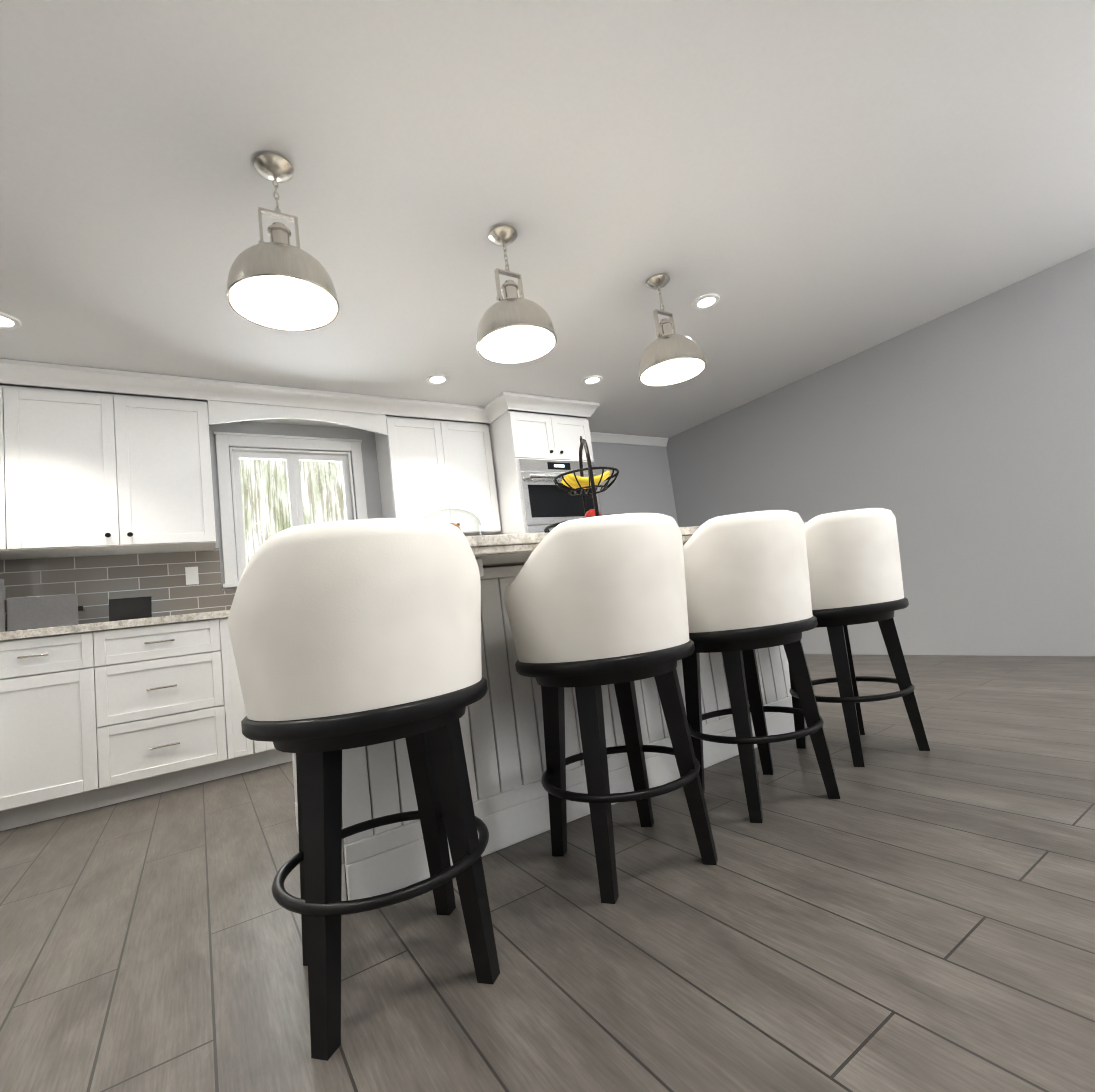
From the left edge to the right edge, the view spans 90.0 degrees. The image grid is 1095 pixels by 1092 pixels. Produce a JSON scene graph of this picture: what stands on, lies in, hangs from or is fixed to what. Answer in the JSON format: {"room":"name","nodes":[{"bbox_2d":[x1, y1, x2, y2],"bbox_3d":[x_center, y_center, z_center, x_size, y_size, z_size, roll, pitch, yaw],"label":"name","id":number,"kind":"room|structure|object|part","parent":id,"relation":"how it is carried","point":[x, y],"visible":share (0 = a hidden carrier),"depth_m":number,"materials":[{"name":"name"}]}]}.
{"room":"kitchen","nodes":[
{"label":"kitchen","id":0,"kind":"room"},
{"bbox_2d":[208,419,678,590],"bbox_3d":[-1.019,0.135,4.477,6.140,2.380,0.140,-3,-7,-33],"label":"wall","id":1,"kind":"structure","parent":0,"point":[642,483],"depth_m":5.57,"materials":[{"name":"paint"}]},
{"bbox_2d":[0,359,23,562],"bbox_3d":[-3.093,-0.452,2.940,0.428,1.016,0.387,-3,-7,-33],"label":"upper cabinet","id":2,"kind":"object","parent":1,"relation":"attached to","point":[11,453],"depth_m":2.92,"materials":[{"name":"paint"}]},
{"bbox_2d":[0,363,218,562],"bbox_3d":[-2.609,-0.476,3.289,0.999,1.016,0.328,-3,-7,-33],"label":"upper cabinet","id":3,"kind":"object","parent":1,"relation":"attached to","point":[104,497],"depth_m":3.16,"materials":[{"name":"paint"}]},
{"bbox_2d":[185,567,198,584],"bbox_3d":[-2.302,0.192,3.546,0.070,0.115,0.004,-3,-7,-33],"label":"switch plate","id":4,"kind":"object","parent":1,"relation":"attached to","point":[192,576],"visible":0.56,"depth_m":3.54,"materials":[{"name":"white plastic"}]},
{"bbox_2d":[213,432,367,587],"bbox_3d":[-1.831,-0.266,4.000,0.998,1.071,0.175,-3,-7,-33],"label":"window","id":5,"kind":"structure","parent":1,"relation":"in","point":[231,515],"depth_m":3.94,"materials":[{"name":"paint"}]},
{"bbox_2d":[372,399,503,535],"bbox_3d":[-0.885,-0.577,4.413,0.855,1.016,0.328,-3,-7,-33],"label":"upper cabinet","id":6,"kind":"object","parent":1,"relation":"attached to","point":[423,464],"depth_m":4.26,"materials":[{"name":"paint"}]},
{"bbox_2d":[590,432,668,446],"bbox_3d":[0.683,-1.116,5.679,1.560,0.082,0.060,-3,-7,-33],"label":"crown molding","id":7,"kind":"structure","parent":1,"relation":"attached to","point":[625,439],"depth_m":5.74,"materials":[{"name":"paint"}]},
{"bbox_2d":[0,654,1094,1091],"bbox_3d":[0.768,0.864,1.672,6.280,0.100,6.480,-3,-7,-33],"label":"floor","id":8,"kind":"structure","parent":0,"point":[902,914],"depth_m":1.20,"materials":[{"name":"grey wood"}]},
{"bbox_2d":[0,627,103,830],"bbox_3d":[-2.589,0.920,2.833,0.457,0.880,0.671,-3,-7,-33],"label":"base cabinet","id":9,"kind":"object","parent":8,"relation":"on","point":[50,692],"depth_m":2.65,"materials":[{"name":"paint"}]},
{"bbox_2d":[96,619,223,805],"bbox_3d":[-2.195,0.901,3.126,0.640,0.880,0.608,-3,-7,-33],"label":"base cabinet","id":10,"kind":"object","parent":8,"relation":"on","point":[162,728],"depth_m":2.88,"materials":[{"name":"paint"}]},
{"bbox_2d":[0,611,229,634],"bbox_3d":[-2.355,0.452,3.094,1.094,0.040,0.632,-3,-7,-33],"label":"countertop","id":11,"kind":"structure","parent":10,"relation":"on","point":[192,616],"depth_m":2.87,"materials":[{"name":"beige stone"}]},
{"bbox_2d":[0,579,4,631],"bbox_3d":[-3.007,0.317,2.622,0.383,0.290,0.500,-9,-6,12],"label":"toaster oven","id":12,"kind":"object","parent":11,"relation":"on","point":[2,611],"visible":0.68,"depth_m":2.82,"materials":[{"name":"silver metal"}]},
{"bbox_2d":[7,594,82,630],"bbox_3d":[-2.741,0.373,2.994,0.307,0.192,0.180,-2,-8,-41],"label":"toaster","id":13,"kind":"object","parent":11,"relation":"on","point":[32,612],"visible":0.75,"depth_m":2.92,"materials":[{"name":"silver metal"}]},
{"bbox_2d":[109,596,151,620],"bbox_3d":[-2.440,0.377,3.206,0.200,0.151,0.075,-2,-8,-43],"label":"tablet","id":14,"kind":"object","parent":11,"relation":"on","point":[129,608],"visible":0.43,"depth_m":3.21,"materials":[{"name":"black plastic"}]},
{"bbox_2d":[216,619,271,776],"bbox_3d":[-1.875,0.883,3.335,0.189,0.880,0.608,-3,-7,-33],"label":"base cabinet","id":15,"kind":"object","parent":8,"relation":"on","point":[242,754],"depth_m":3.06,"materials":[{"name":"paint"}]},
{"bbox_2d":[268,741,291,765],"bbox_3d":[-1.522,0.969,3.545,0.741,0.665,0.608,-3,-7,-33],"label":"base cabinet","id":16,"kind":"object","parent":8,"relation":"on","point":[278,757],"depth_m":3.20,"materials":[{"name":"paint"}]},
{"bbox_2d":[228,518,499,1060],"bbox_3d":[-0.375,0.439,1.205,0.536,0.928,0.524,-4,-7,-27],"label":"stool","id":17,"kind":"object","parent":8,"relation":"on","point":[348,634],"visible":1,"depth_m":1.02,"materials":[{"name":"white leather"}]},
{"bbox_2d":[292,554,794,900],"bbox_3d":[0.137,0.517,2.270,2.094,0.870,1.078,-3,-7,-33],"label":"kitchen island","id":18,"kind":"object","parent":8,"relation":"on","point":[502,727],"depth_m":1.76,"materials":[{"name":"paint"}]},
{"bbox_2d":[465,522,806,557],"bbox_3d":[0.108,0.054,2.274,2.210,0.048,1.170,-3,-7,-33],"label":"island countertop","id":19,"kind":"structure","parent":18,"relation":"on","point":[505,545],"depth_m":1.46,"materials":[{"name":"beige stone"}]},
{"bbox_2d":[544,436,623,532],"bbox_3d":[0.185,-0.235,2.468,0.443,0.542,0.471,-3,-7,-33],"label":"fruit basket","id":20,"kind":"object","parent":19,"relation":"on","point":[593,486],"visible":0.58,"depth_m":2.39,"materials":[{"name":"black metal"}]},
{"bbox_2d":[561,470,610,516],"bbox_3d":[0.187,-0.175,2.453,0.244,0.308,0.252,-3,-7,-33],"label":"fruit","id":21,"kind":"object","parent":20,"relation":"in","point":[570,479],"visible":0.19,"depth_m":2.43,"materials":[{"name":"yellow food"}]},
{"bbox_3d":[-0.373,0.033,2.157,0.276,0.088,0.276,-3,-7,-33],"label":"cake stand","id":22,"kind":"object","parent":18,"relation":"on","visible":0},
{"bbox_2d":[425,501,481,535],"bbox_3d":[-0.390,-0.096,2.170,0.248,0.172,0.248,-3,-7,-33],"label":"dome","id":23,"kind":"object","parent":22,"relation":"on","point":[448,513],"visible":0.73,"depth_m":2.19,"materials":[{"name":"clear glass"}]},
{"bbox_2d":[488,392,601,534],"bbox_3d":[-0.005,0.026,4.656,0.778,2.376,0.673,-3,-7,-33],"label":"tall cabinet","id":24,"kind":"object","parent":8,"relation":"on","point":[530,450],"depth_m":4.39,"materials":[{"name":"paint"}]},
{"bbox_3d":[-1.139,-1.153,3.036,4.487,0.107,2.527,-3,-7,-33],"label":"crown","id":25,"kind":"part","parent":24,"relation":"part of","materials":[{"name":"paint"}]},
{"bbox_2d":[504,513,717,903],"bbox_3d":[0.176,0.407,1.565,0.536,0.928,0.524,-5,-7,-23],"label":"stool","id":26,"kind":"object","parent":8,"relation":"on","point":[593,604],"visible":1,"depth_m":1.38,"materials":[{"name":"white leather"}]},
{"bbox_2d":[682,510,839,822],"bbox_3d":[0.670,0.378,1.887,0.536,0.928,0.524,-5,-6,-19],"label":"stool","id":27,"kind":"object","parent":8,"relation":"on","point":[748,592],"visible":0.79,"depth_m":1.70,"materials":[{"name":"white leather"}]},
{"bbox_2d":[788,508,929,766],"bbox_3d":[1.188,0.348,2.225,0.536,0.928,0.524,-6,-6,-15],"label":"stool","id":28,"kind":"object","parent":8,"relation":"on","point":[854,567],"visible":0.77,"depth_m":2.03,"materials":[{"name":"white leather"}]},
{"bbox_2d":[0,0,1094,437],"bbox_3d":[0.455,-1.582,1.934,6.280,0.100,6.480,-3,-7,-33],"label":"ceiling","id":29,"kind":"structure","parent":0,"point":[802,188],"depth_m":2.16,"materials":[{"name":"paint"}]},
{"bbox_2d":[0,312,21,329],"bbox_3d":[-2.595,-1.066,2.588,0.156,0.009,0.156,-3,-7,-33],"label":"recessed light","id":30,"kind":"object","parent":29,"relation":"in","point":[8,322],"visible":0.98,"depth_m":2.61,"materials":[{"name":"white"}]},
{"bbox_2d":[226,151,339,330],"bbox_3d":[-0.935,-1.085,1.911,0.352,0.526,0.352,-3,-7,-33],"label":"pendant light","id":31,"kind":"object","parent":29,"relation":"hanging from","point":[278,281],"visible":1,"depth_m":1.91,"materials":[{"name":"silver metal"}]},
{"bbox_2d":[426,374,447,384],"bbox_3d":[-0.772,-1.166,3.835,0.156,0.009,0.156,-3,-7,-33],"label":"recessed light","id":32,"kind":"object","parent":29,"relation":"in","point":[436,379],"visible":0.98,"depth_m":3.83,"materials":[{"name":"white"}]},
{"bbox_2d":[476,224,556,363],"bbox_3d":[-0.166,-1.130,2.413,0.352,0.526,0.352,-3,-7,-33],"label":"pendant light","id":33,"kind":"object","parent":29,"relation":"hanging from","point":[513,328],"visible":1,"depth_m":2.41,"materials":[{"name":"silver metal"}]},
{"bbox_2d":[582,375,601,384],"bbox_3d":[0.344,-1.270,4.197,0.156,0.009,0.156,-3,-7,-33],"label":"recessed light","id":34,"kind":"object","parent":29,"relation":"in","point":[592,380],"visible":1,"depth_m":4.19,"materials":[{"name":"white"}]},
{"bbox_2d":[639,273,705,385],"bbox_3d":[0.629,-1.177,2.931,0.352,0.526,0.352,-3,-7,-33],"label":"pendant light","id":35,"kind":"object","parent":29,"relation":"hanging from","point":[669,356],"visible":1,"depth_m":2.91,"materials":[{"name":"silver metal"}]},
{"bbox_2d":[693,294,719,309],"bbox_3d":[0.944,-1.448,3.250,0.156,0.009,0.156,-3,-7,-33],"label":"recessed light","id":36,"kind":"object","parent":29,"relation":"in","point":[707,301],"visible":1,"depth_m":3.25,"materials":[{"name":"white"}]},
{"bbox_2d":[666,248,1094,655],"bbox_3d":[3.180,-0.509,3.477,0.140,2.380,6.200,-3,-7,-33],"label":"wall","id":37,"kind":"structure","parent":0,"point":[959,443],"depth_m":3.82,"materials":[{"name":"paint"}]},
{"label":"outside","id":38,"kind":"structure","parent":0,"visible":0},
{"bbox_2d":[239,459,345,565],"bbox_3d":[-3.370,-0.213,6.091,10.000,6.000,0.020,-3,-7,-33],"label":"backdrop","id":39,"kind":"structure","parent":38,"point":[249,466],"depth_m":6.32,"materials":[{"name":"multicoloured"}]}
]}

